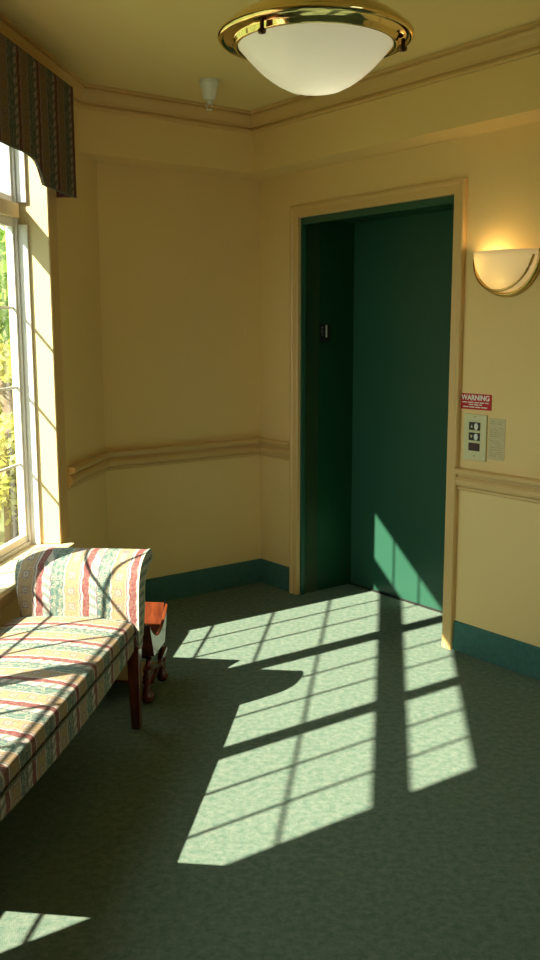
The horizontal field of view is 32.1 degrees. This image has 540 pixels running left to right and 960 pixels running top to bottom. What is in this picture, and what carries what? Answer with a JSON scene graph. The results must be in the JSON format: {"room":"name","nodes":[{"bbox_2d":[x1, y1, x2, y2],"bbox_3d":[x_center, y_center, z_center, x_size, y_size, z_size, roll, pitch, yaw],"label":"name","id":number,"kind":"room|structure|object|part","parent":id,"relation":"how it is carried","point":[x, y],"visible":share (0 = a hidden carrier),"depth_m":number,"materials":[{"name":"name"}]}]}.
{"room":"lobby","nodes":[
{"label":"lobby","id":0,"kind":"room"},
{"bbox_2d":[0,105,107,626],"bbox_3d":[-1.443,-0.030,1.404,0.200,2.700,7.483,1,9,7],"label":"wall","id":1,"kind":"structure","parent":0,"point":[77,218],"depth_m":4.63,"materials":[{"name":"paint"}]},
{"bbox_2d":[0,588,17,609],"bbox_3d":[-1.148,0.583,2.995,0.014,0.073,2.860,1,9,7],"label":"trim","id":2,"kind":"structure","parent":1,"relation":"attached to","point":[12,595],"depth_m":3.75,"materials":[{"name":"paint"}]},
{"bbox_2d":[0,143,40,561],"bbox_3d":[-1.180,-0.564,3.755,0.093,1.904,1.000,1,9,7],"label":"window","id":3,"kind":"structure","parent":1,"relation":"in","point":[14,170],"depth_m":4.22,"materials":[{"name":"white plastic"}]},
{"bbox_3d":[-1.203,-1.311,3.643,0.028,0.345,0.932,1,9,7],"label":"transom sash","id":4,"kind":"part","parent":3,"relation":"part of","materials":[{"name":"white plastic"}]},
{"bbox_3d":[-1.192,-1.110,3.674,0.064,0.062,0.932,1,9,7],"label":"transom rail","id":5,"kind":"part","parent":3,"relation":"part of","materials":[{"name":"paint"}]},
{"bbox_3d":[-1.200,-0.360,3.795,0.028,1.457,0.932,1,9,7],"label":"sash","id":6,"kind":"part","parent":3,"relation":"part of","materials":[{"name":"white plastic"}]},
{"bbox_2d":[0,543,74,598],"bbox_3d":[-1.218,0.534,2.996,0.243,0.024,2.920,1,9,7],"label":"windowsill","id":7,"kind":"structure","parent":1,"relation":"attached to","point":[7,567],"depth_m":3.95,"materials":[{"name":"paint"}]},
{"bbox_2d":[0,32,76,197],"bbox_3d":[-1.098,-1.256,2.699,0.092,0.475,3.012,1,9,7],"label":"valance","id":8,"kind":"object","parent":1,"relation":"attached to","point":[37,106],"visible":1,"depth_m":3.74,"materials":[{"name":"fabric"}]},
{"bbox_3d":[-0.919,-1.497,4.169,0.076,0.466,0.012,1,9,7],"label":"panel","id":9,"kind":"part","parent":8,"relation":"part of","materials":[{"name":"red fabric"}]},
{"bbox_2d":[18,154,60,542],"bbox_3d":[-1.224,-0.422,2.846,0.135,1.905,2.847,1,9,7],"label":"trim","id":10,"kind":"structure","parent":1,"relation":"attached to","point":[33,213],"depth_m":4.24,"materials":[{"name":"paint"}]},
{"bbox_2d":[47,188,68,541],"bbox_3d":[-1.150,-0.472,2.830,0.014,2.000,3.048,1,9,7],"label":"trim","id":11,"kind":"structure","parent":1,"relation":"attached to","point":[51,194],"depth_m":4.29,"materials":[{"name":"paint"}]},
{"bbox_2d":[0,13,539,133],"bbox_3d":[-0.618,-1.262,0.887,6.023,0.104,6.203,-7,11,-37],"label":"trim","id":12,"kind":"structure","parent":1,"relation":"attached to","point":[523,41],"depth_m":4.39,"materials":[{"name":"paint"}]},
{"bbox_2d":[96,162,260,578],"bbox_3d":[-0.520,-0.665,5.343,1.321,2.700,0.195,-6,11,-34],"label":"wall","id":13,"kind":"structure","parent":0,"point":[179,252],"depth_m":5.27,"materials":[{"name":"paint"}]},
{"bbox_2d":[67,437,288,489],"bbox_3d":[-0.537,-0.110,5.098,1.507,0.107,0.419,-9,12,-43],"label":"trim","id":14,"kind":"structure","parent":13,"relation":"attached to","point":[85,470],"depth_m":5.28,"materials":[{"name":"paint"}]},
{"bbox_2d":[145,558,260,601],"bbox_3d":[-0.466,0.606,5.484,1.043,0.145,0.014,-7,11,-37],"label":"baseboard","id":15,"kind":"structure","parent":13,"relation":"attached to","point":[191,583],"depth_m":5.53,"materials":[{"name":"green wood"}]},
{"bbox_2d":[0,582,539,959],"bbox_3d":[-0.431,1.278,2.138,6.312,0.120,6.301,-5,10,-27],"label":"floor","id":16,"kind":"structure","parent":0,"point":[314,775],"depth_m":3.07,"materials":[{"name":"green carpet"}]},
{"bbox_2d":[0,547,152,820],"bbox_3d":[-0.828,0.733,2.999,0.511,0.684,1.714,1,9,7],"label":"upholstered bench","id":17,"kind":"object","parent":16,"relation":"on","point":[82,610],"visible":1,"depth_m":3.34,"materials":[{"name":"multicoloured fabric"}]},
{"bbox_2d":[0,615,133,792],"bbox_3d":[-0.842,0.658,2.956,0.490,0.076,1.345,1,9,7],"label":"seat cushion","id":18,"kind":"object","parent":17,"relation":"on","point":[50,665],"depth_m":3.04,"materials":[{"name":"multicoloured fabric"}]},
{"bbox_3d":[-0.735,0.456,3.698,0.503,0.354,0.228,1,9,7],"label":"arm","id":19,"kind":"part","parent":17,"relation":"part of"},
{"bbox_3d":[-0.523,0.804,3.637,0.050,0.339,0.054,1,9,7],"label":"leg","id":20,"kind":"part","parent":17,"relation":"part of","materials":[{"name":"brown wood"}]},
{"bbox_2d":[114,602,167,703],"bbox_3d":[-0.659,0.735,4.040,0.385,0.350,0.319,1,9,7],"label":"side table","id":21,"kind":"object","parent":16,"relation":"on","point":[155,612],"visible":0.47,"depth_m":4.02,"materials":[{"name":"brown wood"}]},
{"bbox_2d":[114,661,157,683],"bbox_3d":[-0.659,0.825,4.054,0.300,0.012,0.236,1,9,7],"label":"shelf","id":22,"kind":"object","parent":21,"relation":"attached to","point":[122,677],"depth_m":3.99,"materials":[{"name":"brown wood"}]},
{"bbox_3d":[-0.675,0.660,3.905,0.350,0.161,0.074,1,9,7],"label":"panel","id":23,"kind":"part","parent":21,"relation":"part of","materials":[{"name":"brown wood"}]},
{"bbox_3d":[-0.510,0.834,3.919,0.055,0.191,0.081,1,9,7],"label":"leg","id":24,"kind":"part","parent":21,"relation":"part of","materials":[{"name":"brown wood"}]},
{"bbox_3d":[-0.644,0.622,4.144,0.350,0.161,0.074,1,9,7],"label":"panel","id":25,"kind":"part","parent":21,"relation":"part of","materials":[{"name":"brown wood"}]},
{"bbox_3d":[-0.479,0.647,4.003,0.014,0.154,0.319,1,9,7],"label":"panel","id":26,"kind":"part","parent":21,"relation":"part of","materials":[{"name":"brown wood"}]},
{"bbox_3d":[-0.481,0.797,4.145,0.055,0.191,0.081,1,9,7],"label":"leg","id":27,"kind":"part","parent":21,"relation":"part of","materials":[{"name":"brown wood"}]},
{"bbox_2d":[0,0,539,110],"bbox_3d":[-0.516,-1.517,1.757,6.671,0.120,6.438,-5,10,-27],"label":"ceiling","id":28,"kind":"structure","parent":0,"point":[157,47],"depth_m":3.76,"materials":[{"name":"paint"}]},
{"bbox_2d":[199,78,218,110],"bbox_3d":[-0.287,-1.817,4.428,0.092,0.136,0.092,0,9,0],"label":"sprinkler","id":29,"kind":"object","parent":28,"relation":"attached to","point":[209,86],"visible":1,"depth_m":4.40,"materials":[{"name":"white plastic"}]},
{"bbox_2d":[199,78,218,100],"bbox_3d":[-0.287,-1.839,4.424,0.092,0.090,0.092,0,9,0],"label":"cup","id":30,"kind":"object","parent":29,"relation":"on","point":[209,86],"depth_m":4.40,"materials":[{"name":"white plastic"}]},
{"bbox_2d":[218,0,413,95],"bbox_3d":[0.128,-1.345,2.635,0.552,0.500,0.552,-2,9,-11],"label":"ceiling light","id":31,"kind":"object","parent":28,"relation":"attached to","point":[303,47],"visible":1,"depth_m":2.51,"materials":[{"name":"white glass"}]},
{"bbox_3d":[0.129,-1.167,2.664,0.448,0.138,0.448,-2,9,-11],"label":"lamp shade","id":32,"kind":"part","parent":31,"relation":"part of","materials":[{"name":"white glass"}]},
{"bbox_2d":[260,121,539,646],"bbox_3d":[1.932,-0.314,3.122,0.140,2.700,6.400,-7,11,-37],"label":"wall","id":33,"kind":"structure","parent":0,"point":[498,568],"depth_m":4.30,"materials":[{"name":"paint"}]},
{"bbox_2d":[77,54,539,180],"bbox_3d":[1.382,-1.426,2.522,1.235,0.309,6.400,-7,11,-37],"label":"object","id":34,"kind":"structure","parent":33,"relation":"attached to","point":[507,95],"depth_m":4.58,"materials":[{"name":"paint"}]},
{"bbox_2d":[300,195,453,612],"bbox_3d":[0.689,-0.352,5.030,0.437,2.176,1.233,-7,11,-37],"label":"door","id":35,"kind":"structure","parent":33,"relation":"in","point":[385,273],"depth_m":5.34,"materials":[{"name":"green metal"}]},
{"bbox_2d":[320,323,330,342],"bbox_3d":[0.318,-0.843,5.384,0.084,0.110,0.004,-7,11,-37],"label":"number plate","id":36,"kind":"object","parent":35,"relation":"attached to","point":[325,328],"visible":1,"depth_m":5.38,"materials":[{"name":"black plastic"}]},
{"bbox_3d":[0.832,0.701,5.307,0.025,0.006,1.131,-7,11,-37],"label":"sill","id":37,"kind":"part","parent":35,"relation":"part of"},
{"bbox_3d":[0.848,-0.360,5.151,0.038,2.140,1.129,-7,11,-37],"label":"panel","id":38,"kind":"part","parent":35,"relation":"part of","materials":[{"name":"green metal"}]},
{"bbox_2d":[289,177,467,649],"bbox_3d":[0.502,-0.347,4.888,0.026,2.212,1.265,-7,11,-37],"label":"trim","id":39,"kind":"structure","parent":33,"relation":"attached to","point":[458,187],"depth_m":4.53,"materials":[{"name":"paint"}]},
{"bbox_2d":[261,558,539,679],"bbox_3d":[1.874,0.955,3.278,0.014,0.145,6.400,-7,11,-37],"label":"baseboard","id":40,"kind":"structure","parent":33,"relation":"attached to","point":[518,656],"depth_m":4.39,"materials":[{"name":"green wood"}]},
{"bbox_2d":[463,413,487,461],"bbox_3d":[0.944,-0.196,4.328,0.017,0.214,0.132,-7,11,-37],"label":"panel","id":41,"kind":"object","parent":33,"relation":"attached to","point":[475,425],"visible":1,"depth_m":4.32,"materials":[{"name":"beige plastic"}]},
{"bbox_2d":[461,393,491,410],"bbox_3d":[0.945,-0.360,4.312,0.004,0.072,0.184,-7,11,-37],"label":"warning sign","id":42,"kind":"object","parent":33,"relation":"attached to","point":[468,400],"visible":1,"depth_m":4.31,"materials":[{"name":"red plastic"}]},
{"bbox_2d":[454,467,539,503],"bbox_3d":[2.338,0.296,2.529,0.040,0.107,4.825,-7,11,-37],"label":"trim","id":43,"kind":"structure","parent":33,"relation":"attached to","point":[527,489],"depth_m":4.22,"materials":[{"name":"paint"}]},
{"bbox_2d":[488,418,505,460],"bbox_3d":[1.023,-0.183,4.237,0.002,0.188,0.092,-7,11,-37],"label":"paper notice","id":44,"kind":"object","parent":33,"relation":"attached to","point":[496,439],"visible":1,"depth_m":4.24,"materials":[{"name":"beige paper"}]},
{"bbox_2d":[473,248,539,296],"bbox_3d":[0.995,-0.891,4.060,0.121,0.196,0.372,-7,11,-37],"label":"wall sconce","id":45,"kind":"object","parent":33,"relation":"attached to","point":[502,272],"visible":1,"depth_m":4.00,"materials":[{"name":"white glass"}]},
{"label":"outside","id":46,"kind":"structure","parent":0,"visible":0},
{"bbox_2d":[0,504,4,545],"bbox_3d":[-15.473,0.445,10.060,29.840,0.080,38.000,1,9,7],"label":"ground","id":47,"kind":"structure","parent":46,"point":[2,536],"depth_m":9.38,"materials":[{"name":"green plant"}]},
{"bbox_2d":[0,228,10,425],"bbox_3d":[-2.803,-1.537,10.706,2.932,3.581,2.952,1,9,7],"label":"tree","id":48,"kind":"object","parent":47,"relation":"on","point":[4,313],"visible":0.03,"depth_m":9.80,"materials":[{"name":"green plant"}]},
{"bbox_2d":[0,334,18,542],"bbox_3d":[-2.365,-0.375,8.509,1.544,2.092,1.631,1,9,7],"label":"shrub","id":49,"kind":"object","parent":47,"relation":"on","point":[8,479],"visible":0.31,"depth_m":8.32,"materials":[{"name":"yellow plant"}]}
]}

